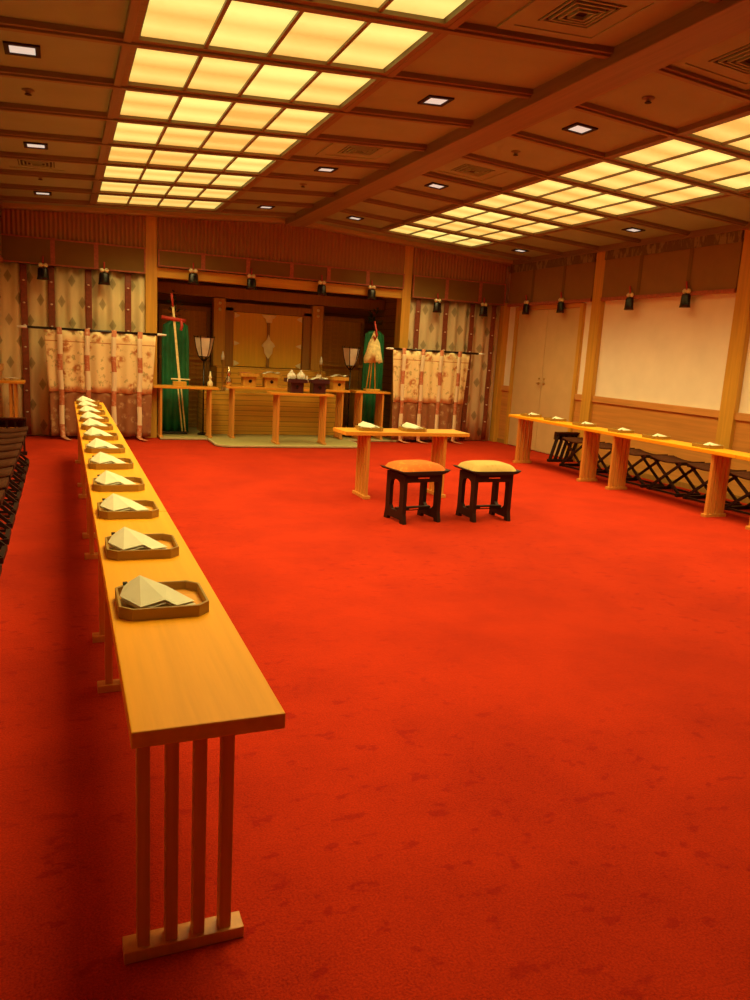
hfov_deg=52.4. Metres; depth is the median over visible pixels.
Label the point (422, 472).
stool
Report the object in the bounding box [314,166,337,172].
recessed light
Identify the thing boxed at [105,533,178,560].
serving tray
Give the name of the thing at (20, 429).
folding stool
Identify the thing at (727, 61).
ceiling vent
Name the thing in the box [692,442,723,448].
serving tray
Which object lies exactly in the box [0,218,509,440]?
wall
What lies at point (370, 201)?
trim
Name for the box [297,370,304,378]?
lidded jar
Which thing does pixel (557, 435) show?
stool
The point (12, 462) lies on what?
folding stool
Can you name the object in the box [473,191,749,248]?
trim
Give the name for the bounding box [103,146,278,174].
ceiling light
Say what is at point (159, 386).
altar table
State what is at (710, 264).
bamboo blind
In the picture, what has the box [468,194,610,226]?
ceiling light
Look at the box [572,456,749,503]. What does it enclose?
baseboard
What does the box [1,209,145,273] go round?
bamboo blind
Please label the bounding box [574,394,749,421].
trim
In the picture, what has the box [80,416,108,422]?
serving tray
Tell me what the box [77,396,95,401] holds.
folded paper
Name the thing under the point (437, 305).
tassel
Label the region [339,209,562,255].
trim
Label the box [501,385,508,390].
trim
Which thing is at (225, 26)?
ceiling light
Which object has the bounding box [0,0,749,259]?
ceiling
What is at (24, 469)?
folding stool
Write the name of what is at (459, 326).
curtain
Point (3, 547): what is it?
folding stool
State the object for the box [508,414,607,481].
table
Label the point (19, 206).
trim
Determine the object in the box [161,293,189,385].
sword
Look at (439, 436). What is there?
table
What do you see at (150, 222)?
trim
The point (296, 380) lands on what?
tray
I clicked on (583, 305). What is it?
trim
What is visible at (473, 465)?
cushion
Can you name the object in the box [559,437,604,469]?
folding stool
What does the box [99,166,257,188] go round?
ceiling light
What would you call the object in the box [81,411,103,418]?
folded paper
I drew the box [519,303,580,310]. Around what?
trim
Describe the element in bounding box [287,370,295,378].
lidded jar
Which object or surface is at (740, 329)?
trim
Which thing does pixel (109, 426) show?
serving tray
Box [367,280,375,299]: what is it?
tassel
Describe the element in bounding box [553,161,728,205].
ceiling light
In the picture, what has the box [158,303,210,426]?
lattice screen
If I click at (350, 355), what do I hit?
paper lantern
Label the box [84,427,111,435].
folded paper
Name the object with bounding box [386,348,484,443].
screen
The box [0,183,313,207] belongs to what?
trim
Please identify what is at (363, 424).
folded paper
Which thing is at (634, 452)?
folding stool
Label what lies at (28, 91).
sprinkler head
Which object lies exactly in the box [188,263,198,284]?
tassel
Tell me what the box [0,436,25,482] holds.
folding stool
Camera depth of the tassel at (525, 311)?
12.97 m
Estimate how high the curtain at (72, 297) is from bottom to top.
2.428 m
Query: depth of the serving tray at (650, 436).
8.80 m
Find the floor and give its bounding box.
[0,436,749,999]
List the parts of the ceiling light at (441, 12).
pane, pane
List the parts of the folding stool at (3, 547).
slatted leg frame, seat, slatted leg frame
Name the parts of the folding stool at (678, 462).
floor rail, slatted leg frame, seat, floor rail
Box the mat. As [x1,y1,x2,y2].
[157,425,397,447]
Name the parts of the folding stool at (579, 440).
slatted leg frame, floor rail, seat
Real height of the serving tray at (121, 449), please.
0.036 m
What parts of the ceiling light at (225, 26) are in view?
pane, pane, pane, pane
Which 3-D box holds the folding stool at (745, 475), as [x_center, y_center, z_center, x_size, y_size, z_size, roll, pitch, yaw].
[4.164,-0.056,8.285,0.360,0.431,0.540,-1,12,-22]
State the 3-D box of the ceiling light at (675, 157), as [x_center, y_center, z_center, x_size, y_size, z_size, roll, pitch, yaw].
[3.000,-3.001,6.847,1.619,0.133,0.793,-1,12,-22]
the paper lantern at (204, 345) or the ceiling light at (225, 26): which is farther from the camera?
the paper lantern at (204, 345)
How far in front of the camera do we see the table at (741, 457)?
7.50 m
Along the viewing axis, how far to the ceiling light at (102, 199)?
10.25 m
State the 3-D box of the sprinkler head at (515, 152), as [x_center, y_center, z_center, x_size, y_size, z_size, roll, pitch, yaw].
[1.316,-3.242,7.132,0.090,0.036,0.088,-1,12,-22]
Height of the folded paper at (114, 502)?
0.077 m
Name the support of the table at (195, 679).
on the floor
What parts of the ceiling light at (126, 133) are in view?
pane, pane, pane, pane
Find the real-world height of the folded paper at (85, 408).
0.077 m
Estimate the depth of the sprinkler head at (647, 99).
5.50 m
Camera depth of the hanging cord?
12.19 m
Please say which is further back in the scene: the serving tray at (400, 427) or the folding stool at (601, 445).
the folding stool at (601, 445)
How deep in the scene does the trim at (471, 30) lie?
4.41 m
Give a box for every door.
[508,309,548,449]
[535,308,579,457]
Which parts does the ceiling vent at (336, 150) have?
frame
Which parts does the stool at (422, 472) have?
panel, panel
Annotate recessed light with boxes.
[3,41,40,58]
[23,141,47,149]
[33,191,51,195]
[257,205,274,208]
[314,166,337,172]
[346,216,363,220]
[417,95,453,106]
[424,182,448,189]
[511,249,528,252]
[562,122,597,135]
[622,227,644,232]
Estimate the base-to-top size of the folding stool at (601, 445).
0.431 m
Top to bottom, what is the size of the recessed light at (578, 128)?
0.025 m
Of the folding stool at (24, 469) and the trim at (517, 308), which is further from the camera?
the trim at (517, 308)
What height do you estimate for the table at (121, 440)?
0.700 m
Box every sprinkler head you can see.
[21,88,34,95]
[511,150,520,155]
[642,96,654,103]
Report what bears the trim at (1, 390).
attached to the wall
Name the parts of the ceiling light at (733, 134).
pane, pane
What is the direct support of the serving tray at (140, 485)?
on the table at (149, 493)
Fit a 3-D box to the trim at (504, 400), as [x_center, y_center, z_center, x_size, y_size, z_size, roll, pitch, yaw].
[2.362,-1.519,13.937,0.020,0.950,0.270,-1,12,-22]
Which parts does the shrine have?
door frame, shrine door, gilt lock plate, gilt crest plate, door frame, shrine door, door frame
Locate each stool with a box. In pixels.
[0,417,26,454]
[0,426,28,466]
[0,431,27,473]
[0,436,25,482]
[0,443,23,490]
[0,450,21,501]
[0,457,18,514]
[0,467,15,528]
[0,477,10,544]
[0,489,7,563]
[380,460,450,524]
[453,460,520,522]
[547,432,579,461]
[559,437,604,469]
[596,443,634,477]
[626,449,667,487]
[646,455,704,496]
[682,463,746,505]
[724,471,749,514]
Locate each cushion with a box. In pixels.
[385,460,444,471]
[458,460,515,471]
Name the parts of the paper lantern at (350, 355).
lamp shade, shade frame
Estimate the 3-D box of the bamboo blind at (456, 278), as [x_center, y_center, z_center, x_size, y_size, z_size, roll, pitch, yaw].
[1.487,-3.864,13.239,1.815,0.812,0.080,-1,12,-22]
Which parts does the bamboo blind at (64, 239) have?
slat panel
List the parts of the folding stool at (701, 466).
floor rail, slatted leg frame, seat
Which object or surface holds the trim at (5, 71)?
attached to the ceiling
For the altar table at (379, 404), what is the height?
0.819 m
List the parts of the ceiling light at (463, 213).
pane, pane, pane, pane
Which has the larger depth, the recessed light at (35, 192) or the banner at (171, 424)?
the banner at (171, 424)
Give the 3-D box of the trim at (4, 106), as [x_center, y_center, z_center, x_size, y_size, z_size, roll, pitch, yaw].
[-1.357,-3.178,6.501,3.930,0.298,0.100,-1,12,-22]
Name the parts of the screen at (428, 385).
rod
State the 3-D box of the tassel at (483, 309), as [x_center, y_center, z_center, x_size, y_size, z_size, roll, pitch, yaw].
[1.918,-3.399,13.418,0.170,0.322,0.099,-1,12,-22]
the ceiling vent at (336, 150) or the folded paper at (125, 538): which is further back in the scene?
the ceiling vent at (336, 150)
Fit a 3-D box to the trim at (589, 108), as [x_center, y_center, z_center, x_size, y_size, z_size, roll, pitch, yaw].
[3.172,-2.910,6.445,3.810,0.291,0.100,-1,12,-22]
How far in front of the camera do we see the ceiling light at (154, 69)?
5.30 m
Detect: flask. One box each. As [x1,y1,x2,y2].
[207,371,212,386]
[225,366,231,385]
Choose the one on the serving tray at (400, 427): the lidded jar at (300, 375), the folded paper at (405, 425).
the folded paper at (405, 425)
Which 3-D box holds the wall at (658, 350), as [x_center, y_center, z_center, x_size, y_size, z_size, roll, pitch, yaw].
[4.836,-1.437,8.062,0.150,3.300,16.600,-1,12,-22]
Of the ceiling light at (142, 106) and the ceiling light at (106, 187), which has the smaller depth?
the ceiling light at (142, 106)
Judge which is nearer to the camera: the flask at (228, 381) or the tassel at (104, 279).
the tassel at (104, 279)
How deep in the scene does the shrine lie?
13.16 m
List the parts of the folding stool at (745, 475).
slatted leg frame, floor rail, slatted leg frame, seat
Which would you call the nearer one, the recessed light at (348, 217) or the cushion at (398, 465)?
the cushion at (398, 465)
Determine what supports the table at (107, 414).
on the floor
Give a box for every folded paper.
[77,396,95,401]
[78,400,96,405]
[80,405,99,411]
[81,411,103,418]
[83,418,106,425]
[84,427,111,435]
[87,438,117,447]
[91,452,124,463]
[94,470,135,484]
[100,493,148,511]
[108,527,166,550]
[120,575,195,608]
[357,421,379,428]
[401,422,422,429]
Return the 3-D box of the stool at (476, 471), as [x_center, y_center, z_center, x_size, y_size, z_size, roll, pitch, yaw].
[1.048,-0.097,7.264,0.537,0.549,0.380,-1,12,-22]
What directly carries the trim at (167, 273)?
attached to the wall at (507, 272)
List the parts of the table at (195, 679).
slatted leg, slatted leg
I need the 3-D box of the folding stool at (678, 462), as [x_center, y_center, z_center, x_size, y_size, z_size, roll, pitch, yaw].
[3.704,-0.300,9.410,0.360,0.431,0.540,-1,12,-21]
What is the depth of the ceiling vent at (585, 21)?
4.27 m
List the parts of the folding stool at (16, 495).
seat, slatted leg frame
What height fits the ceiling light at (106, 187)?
0.137 m
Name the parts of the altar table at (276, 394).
slatted leg, slatted leg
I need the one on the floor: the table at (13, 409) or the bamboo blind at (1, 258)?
the table at (13, 409)
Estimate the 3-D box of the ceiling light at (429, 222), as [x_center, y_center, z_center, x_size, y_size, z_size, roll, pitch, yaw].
[1.341,-3.881,10.898,1.619,0.133,0.793,-1,12,-22]
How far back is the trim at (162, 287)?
13.16 m
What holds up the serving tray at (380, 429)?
on the table at (439, 436)
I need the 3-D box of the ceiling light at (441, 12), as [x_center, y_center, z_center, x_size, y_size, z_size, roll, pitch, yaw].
[-0.199,-2.564,3.664,1.679,0.137,0.793,-1,12,-22]
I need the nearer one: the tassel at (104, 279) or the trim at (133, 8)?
the trim at (133, 8)
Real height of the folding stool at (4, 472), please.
0.431 m
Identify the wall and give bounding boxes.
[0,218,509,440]
[504,232,749,456]
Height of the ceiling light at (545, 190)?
0.133 m
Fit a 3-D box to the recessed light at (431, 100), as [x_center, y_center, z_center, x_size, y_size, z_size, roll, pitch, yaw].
[0.464,-3.042,5.812,0.210,0.025,0.210,-1,12,-22]
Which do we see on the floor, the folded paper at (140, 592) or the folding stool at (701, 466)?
the folding stool at (701, 466)
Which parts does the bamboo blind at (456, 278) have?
slat panel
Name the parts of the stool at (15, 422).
folded seat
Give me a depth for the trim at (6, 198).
10.38 m
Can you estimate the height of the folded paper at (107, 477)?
0.077 m
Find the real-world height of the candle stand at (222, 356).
0.655 m
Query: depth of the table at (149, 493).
4.11 m
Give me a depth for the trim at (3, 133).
7.22 m
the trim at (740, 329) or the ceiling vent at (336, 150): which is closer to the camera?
the ceiling vent at (336, 150)
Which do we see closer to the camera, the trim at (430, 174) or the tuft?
the trim at (430, 174)
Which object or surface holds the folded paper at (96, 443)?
on the serving tray at (121, 449)
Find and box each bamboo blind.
[0,206,3,261]
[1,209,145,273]
[158,217,405,288]
[411,248,506,305]
[507,253,596,306]
[600,230,744,300]
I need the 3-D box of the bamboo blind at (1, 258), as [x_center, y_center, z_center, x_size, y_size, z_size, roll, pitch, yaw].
[-4.709,-3.416,9.421,0.042,0.727,2.360,-1,12,-22]
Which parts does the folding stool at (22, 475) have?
seat, slatted leg frame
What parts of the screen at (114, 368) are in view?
rod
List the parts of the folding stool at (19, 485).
seat, slatted leg frame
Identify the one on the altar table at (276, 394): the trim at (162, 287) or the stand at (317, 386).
the stand at (317, 386)
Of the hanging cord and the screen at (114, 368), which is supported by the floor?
the screen at (114, 368)
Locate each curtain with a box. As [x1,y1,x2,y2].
[0,262,144,434]
[408,298,499,439]
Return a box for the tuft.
[363,321,382,390]
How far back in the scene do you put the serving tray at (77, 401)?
9.09 m
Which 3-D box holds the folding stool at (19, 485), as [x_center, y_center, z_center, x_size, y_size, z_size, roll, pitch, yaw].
[-3.624,-0.316,7.320,0.432,0.431,0.360,-1,12,-22]
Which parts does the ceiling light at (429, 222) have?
pane, pane, pane, pane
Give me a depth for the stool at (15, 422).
9.43 m
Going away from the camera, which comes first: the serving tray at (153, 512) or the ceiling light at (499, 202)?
the serving tray at (153, 512)
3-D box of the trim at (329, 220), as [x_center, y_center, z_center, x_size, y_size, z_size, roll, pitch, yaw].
[0.849,-4.143,12.116,3.810,0.291,0.100,-1,12,-22]
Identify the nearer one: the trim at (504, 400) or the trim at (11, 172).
the trim at (11, 172)
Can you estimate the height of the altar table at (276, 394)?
0.789 m
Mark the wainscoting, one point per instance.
(689, 428)
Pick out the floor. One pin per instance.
(510, 760)
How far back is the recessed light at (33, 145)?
7.18 m
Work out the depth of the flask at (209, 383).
11.94 m
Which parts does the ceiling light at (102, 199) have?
pane, pane, pane, pane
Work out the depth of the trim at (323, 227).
12.61 m
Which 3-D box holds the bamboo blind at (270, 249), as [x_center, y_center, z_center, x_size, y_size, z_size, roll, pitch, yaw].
[-1.362,-3.930,12.058,4.010,0.820,0.080,-1,12,-22]
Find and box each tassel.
[37,256,49,279]
[98,262,109,284]
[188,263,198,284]
[246,268,255,289]
[317,275,325,295]
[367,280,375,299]
[433,293,440,312]
[479,297,487,316]
[522,295,528,314]
[556,292,563,312]
[624,286,633,309]
[679,281,690,307]
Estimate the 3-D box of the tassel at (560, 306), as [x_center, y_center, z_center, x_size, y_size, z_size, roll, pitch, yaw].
[2.953,-3.136,12.102,0.100,0.322,0.170,-1,12,-22]
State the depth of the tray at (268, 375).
12.17 m
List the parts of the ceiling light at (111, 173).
pane, pane, pane, pane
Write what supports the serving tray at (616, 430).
on the table at (720, 465)
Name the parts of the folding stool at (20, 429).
seat, slatted leg frame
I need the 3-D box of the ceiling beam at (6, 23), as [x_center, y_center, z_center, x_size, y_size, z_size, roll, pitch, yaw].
[-0.693,-2.826,4.881,3.930,0.298,0.100,-1,12,-22]
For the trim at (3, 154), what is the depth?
8.02 m
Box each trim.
[0,65,472,128]
[0,102,426,151]
[0,129,389,169]
[0,151,359,184]
[0,169,334,197]
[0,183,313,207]
[0,195,295,216]
[0,371,3,427]
[2,202,284,223]
[90,0,140,203]
[145,216,156,437]
[157,267,401,298]
[157,278,373,424]
[157,281,384,310]
[217,0,491,211]
[238,0,613,58]
[306,223,512,265]
[319,218,530,260]
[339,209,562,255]
[362,198,598,249]
[374,297,396,436]
[380,105,749,230]
[389,186,640,243]
[389,246,413,439]
[420,171,689,235]
[460,153,747,226]
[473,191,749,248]
[489,303,509,441]
[498,390,508,438]
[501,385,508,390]
[504,307,519,443]
[508,131,749,199]
[513,221,749,264]
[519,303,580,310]
[565,303,586,455]
[571,102,749,160]
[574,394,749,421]
[575,251,605,461]
[655,65,749,102]
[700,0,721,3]
[715,229,749,449]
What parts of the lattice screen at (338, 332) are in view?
shelf rail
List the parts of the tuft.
frame rod, frame rod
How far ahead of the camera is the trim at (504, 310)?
13.90 m
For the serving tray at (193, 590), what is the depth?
2.26 m
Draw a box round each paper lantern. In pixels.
[193,335,214,434]
[342,346,360,436]
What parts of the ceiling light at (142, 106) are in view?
pane, pane, pane, pane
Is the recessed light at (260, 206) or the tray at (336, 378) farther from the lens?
the tray at (336, 378)
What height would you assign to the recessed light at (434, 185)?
0.025 m
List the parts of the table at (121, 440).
slatted leg, slatted leg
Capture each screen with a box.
[17,325,165,440]
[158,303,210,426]
[321,316,364,427]
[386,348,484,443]
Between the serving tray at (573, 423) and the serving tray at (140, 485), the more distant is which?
the serving tray at (573, 423)
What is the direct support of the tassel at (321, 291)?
hanging from the bamboo blind at (270, 249)
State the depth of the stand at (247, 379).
12.08 m
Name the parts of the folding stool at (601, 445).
slatted leg frame, seat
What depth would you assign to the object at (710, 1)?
3.97 m
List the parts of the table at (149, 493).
slatted leg, slatted leg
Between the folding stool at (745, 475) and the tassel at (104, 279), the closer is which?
the folding stool at (745, 475)
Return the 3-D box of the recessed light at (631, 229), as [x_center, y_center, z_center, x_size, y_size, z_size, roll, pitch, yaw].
[3.335,-3.483,9.835,0.210,0.025,0.210,-1,12,-22]
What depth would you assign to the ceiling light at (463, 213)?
10.18 m
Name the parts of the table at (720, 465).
slatted leg, slatted leg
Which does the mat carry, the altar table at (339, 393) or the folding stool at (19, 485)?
the altar table at (339, 393)
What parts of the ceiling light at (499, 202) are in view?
pane, pane, pane, pane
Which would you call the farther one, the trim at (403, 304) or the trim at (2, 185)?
the trim at (403, 304)
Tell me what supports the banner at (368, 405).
on the mat
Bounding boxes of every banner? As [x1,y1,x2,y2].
[161,289,188,433]
[361,307,384,436]
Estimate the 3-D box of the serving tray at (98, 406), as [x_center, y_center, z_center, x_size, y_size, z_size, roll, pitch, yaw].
[-3.221,-1.054,8.603,0.260,0.036,0.254,-1,12,-21]
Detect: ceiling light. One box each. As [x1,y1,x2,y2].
[93,195,226,210]
[96,182,241,200]
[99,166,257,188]
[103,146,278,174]
[108,122,305,157]
[114,90,337,136]
[121,47,380,109]
[132,0,439,74]
[293,0,480,25]
[385,225,496,247]
[407,216,528,241]
[435,206,566,234]
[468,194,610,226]
[507,179,663,217]
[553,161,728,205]
[610,138,749,192]
[683,113,749,154]
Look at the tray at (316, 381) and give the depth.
11.74 m
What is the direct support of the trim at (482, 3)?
attached to the ceiling
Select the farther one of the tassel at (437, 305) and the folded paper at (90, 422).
the tassel at (437, 305)
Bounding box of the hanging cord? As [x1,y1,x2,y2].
[177,389,185,430]
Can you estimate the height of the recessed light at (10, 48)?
0.025 m
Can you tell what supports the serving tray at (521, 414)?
on the table at (591, 437)
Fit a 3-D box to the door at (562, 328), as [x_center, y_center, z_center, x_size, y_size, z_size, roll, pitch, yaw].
[2.957,-1.908,12.393,0.058,2.345,0.870,-1,12,-22]
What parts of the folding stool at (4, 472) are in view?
seat, slatted leg frame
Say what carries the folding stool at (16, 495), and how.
on the floor
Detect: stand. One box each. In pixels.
[220,352,224,390]
[238,372,259,386]
[260,373,281,387]
[284,378,307,392]
[308,379,329,393]
[319,357,322,377]
[327,376,348,389]
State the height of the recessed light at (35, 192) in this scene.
0.025 m
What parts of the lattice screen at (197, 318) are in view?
shelf rail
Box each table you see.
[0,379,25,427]
[74,402,112,486]
[77,419,129,538]
[83,450,166,642]
[93,512,285,964]
[153,384,218,437]
[222,385,349,439]
[266,391,333,444]
[333,427,469,498]
[349,390,390,439]
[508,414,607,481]
[599,430,749,516]
[736,455,749,529]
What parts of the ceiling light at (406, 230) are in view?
pane, pane, pane, pane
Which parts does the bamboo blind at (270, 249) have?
slat panel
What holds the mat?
on the floor
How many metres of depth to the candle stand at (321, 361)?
13.30 m
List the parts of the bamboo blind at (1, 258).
slat panel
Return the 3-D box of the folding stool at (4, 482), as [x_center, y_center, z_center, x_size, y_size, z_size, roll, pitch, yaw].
[-2.881,0.078,5.505,0.432,0.431,0.360,-1,12,-23]
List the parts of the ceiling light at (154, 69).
pane, pane, pane, pane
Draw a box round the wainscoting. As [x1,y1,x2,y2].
[570,400,749,495]
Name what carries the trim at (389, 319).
attached to the wall at (507, 272)
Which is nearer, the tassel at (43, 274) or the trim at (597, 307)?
the tassel at (43, 274)
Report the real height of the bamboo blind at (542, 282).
0.733 m
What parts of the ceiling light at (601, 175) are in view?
pane, pane, pane, pane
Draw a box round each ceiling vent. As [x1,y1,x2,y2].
[0,158,71,172]
[316,143,400,160]
[432,158,514,182]
[497,0,672,43]
[670,29,749,89]
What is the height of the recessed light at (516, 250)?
0.025 m
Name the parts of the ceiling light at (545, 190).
pane, pane, pane, pane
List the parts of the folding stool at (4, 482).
seat, slatted leg frame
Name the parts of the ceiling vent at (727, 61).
frame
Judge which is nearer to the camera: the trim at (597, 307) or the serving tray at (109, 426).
the serving tray at (109, 426)
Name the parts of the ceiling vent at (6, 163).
frame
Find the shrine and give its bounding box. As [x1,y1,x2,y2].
[197,298,335,434]
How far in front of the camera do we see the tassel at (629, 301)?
10.60 m
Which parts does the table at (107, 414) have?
slatted leg, slatted leg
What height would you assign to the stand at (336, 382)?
0.215 m
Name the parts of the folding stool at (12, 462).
seat, slatted leg frame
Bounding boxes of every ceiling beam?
[0,16,532,98]
[285,0,749,226]
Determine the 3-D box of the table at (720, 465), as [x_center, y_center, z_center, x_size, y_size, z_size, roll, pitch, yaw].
[3.333,-0.320,8.692,0.336,0.700,2.134,-1,12,-22]
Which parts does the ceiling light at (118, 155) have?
pane, pane, pane, pane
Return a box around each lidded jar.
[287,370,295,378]
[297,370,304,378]
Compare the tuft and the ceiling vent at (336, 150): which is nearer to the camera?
the ceiling vent at (336, 150)
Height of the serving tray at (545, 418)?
0.036 m
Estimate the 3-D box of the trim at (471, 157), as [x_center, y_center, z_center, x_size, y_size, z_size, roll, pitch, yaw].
[2.508,-3.263,8.065,3.810,0.291,0.100,-1,12,-22]
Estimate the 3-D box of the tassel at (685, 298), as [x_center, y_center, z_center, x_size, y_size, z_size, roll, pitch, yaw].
[3.949,-2.607,9.671,0.100,0.322,0.170,-1,12,-22]
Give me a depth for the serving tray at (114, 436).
6.00 m
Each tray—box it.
[76,400,99,403]
[77,404,101,408]
[78,409,104,414]
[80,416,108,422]
[81,423,112,429]
[83,432,117,440]
[85,444,124,452]
[88,458,133,469]
[93,477,144,491]
[97,500,158,519]
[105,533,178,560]
[115,580,208,620]
[238,372,259,376]
[260,373,281,377]
[284,378,307,382]
[308,379,329,383]
[327,376,348,380]
[355,425,382,431]
[399,426,426,431]
[520,413,541,416]
[543,417,566,421]
[572,422,596,426]
[608,428,634,432]
[642,434,670,439]
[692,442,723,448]
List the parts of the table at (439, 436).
slatted leg, slatted leg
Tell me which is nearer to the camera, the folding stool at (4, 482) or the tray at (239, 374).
the folding stool at (4, 482)
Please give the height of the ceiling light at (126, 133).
0.137 m
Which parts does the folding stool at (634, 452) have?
slatted leg frame, seat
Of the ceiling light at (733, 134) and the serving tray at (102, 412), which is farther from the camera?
the serving tray at (102, 412)
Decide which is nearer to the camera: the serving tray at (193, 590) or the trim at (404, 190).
the serving tray at (193, 590)
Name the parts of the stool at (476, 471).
panel, panel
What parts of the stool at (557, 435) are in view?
folded seat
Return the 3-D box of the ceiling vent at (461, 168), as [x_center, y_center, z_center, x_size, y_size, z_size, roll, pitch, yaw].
[1.016,-3.423,7.917,0.680,0.053,0.680,-1,12,-22]
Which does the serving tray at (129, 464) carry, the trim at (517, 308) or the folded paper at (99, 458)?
the folded paper at (99, 458)
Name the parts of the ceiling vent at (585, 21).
frame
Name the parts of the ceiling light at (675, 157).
pane, pane, pane, pane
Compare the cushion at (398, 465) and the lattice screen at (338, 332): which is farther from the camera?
the lattice screen at (338, 332)
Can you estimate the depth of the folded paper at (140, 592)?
2.28 m
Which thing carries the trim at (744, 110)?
attached to the ceiling
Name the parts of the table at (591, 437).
slatted leg, slatted leg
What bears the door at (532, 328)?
in the wall at (658, 350)
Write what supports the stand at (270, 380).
on the altar table at (339, 393)
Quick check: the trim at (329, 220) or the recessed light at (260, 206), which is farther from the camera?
the trim at (329, 220)
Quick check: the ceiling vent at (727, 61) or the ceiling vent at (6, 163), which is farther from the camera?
the ceiling vent at (6, 163)
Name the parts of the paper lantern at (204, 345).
shade frame, lamp shade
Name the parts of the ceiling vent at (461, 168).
frame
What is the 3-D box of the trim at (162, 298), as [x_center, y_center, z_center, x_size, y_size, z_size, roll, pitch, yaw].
[-2.085,-2.760,13.890,4.310,2.900,0.120,-1,12,-22]
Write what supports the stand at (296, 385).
on the altar table at (276, 394)
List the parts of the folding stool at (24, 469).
seat, slatted leg frame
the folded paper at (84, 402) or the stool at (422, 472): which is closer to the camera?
the stool at (422, 472)
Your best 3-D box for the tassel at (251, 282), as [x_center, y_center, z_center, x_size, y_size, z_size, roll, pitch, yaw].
[-1.923,-3.442,11.868,0.170,0.322,0.099,-1,12,-22]
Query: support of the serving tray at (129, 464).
on the table at (149, 493)
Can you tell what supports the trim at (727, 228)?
attached to the wall at (658, 350)
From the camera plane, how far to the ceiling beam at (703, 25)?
5.30 m
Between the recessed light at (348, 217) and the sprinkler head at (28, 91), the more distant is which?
the recessed light at (348, 217)
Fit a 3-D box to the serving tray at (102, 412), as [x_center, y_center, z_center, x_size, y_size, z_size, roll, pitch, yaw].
[-2.961,-0.916,7.968,0.260,0.036,0.254,-1,12,-22]
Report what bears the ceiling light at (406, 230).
attached to the ceiling
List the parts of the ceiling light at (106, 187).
pane, pane, pane, pane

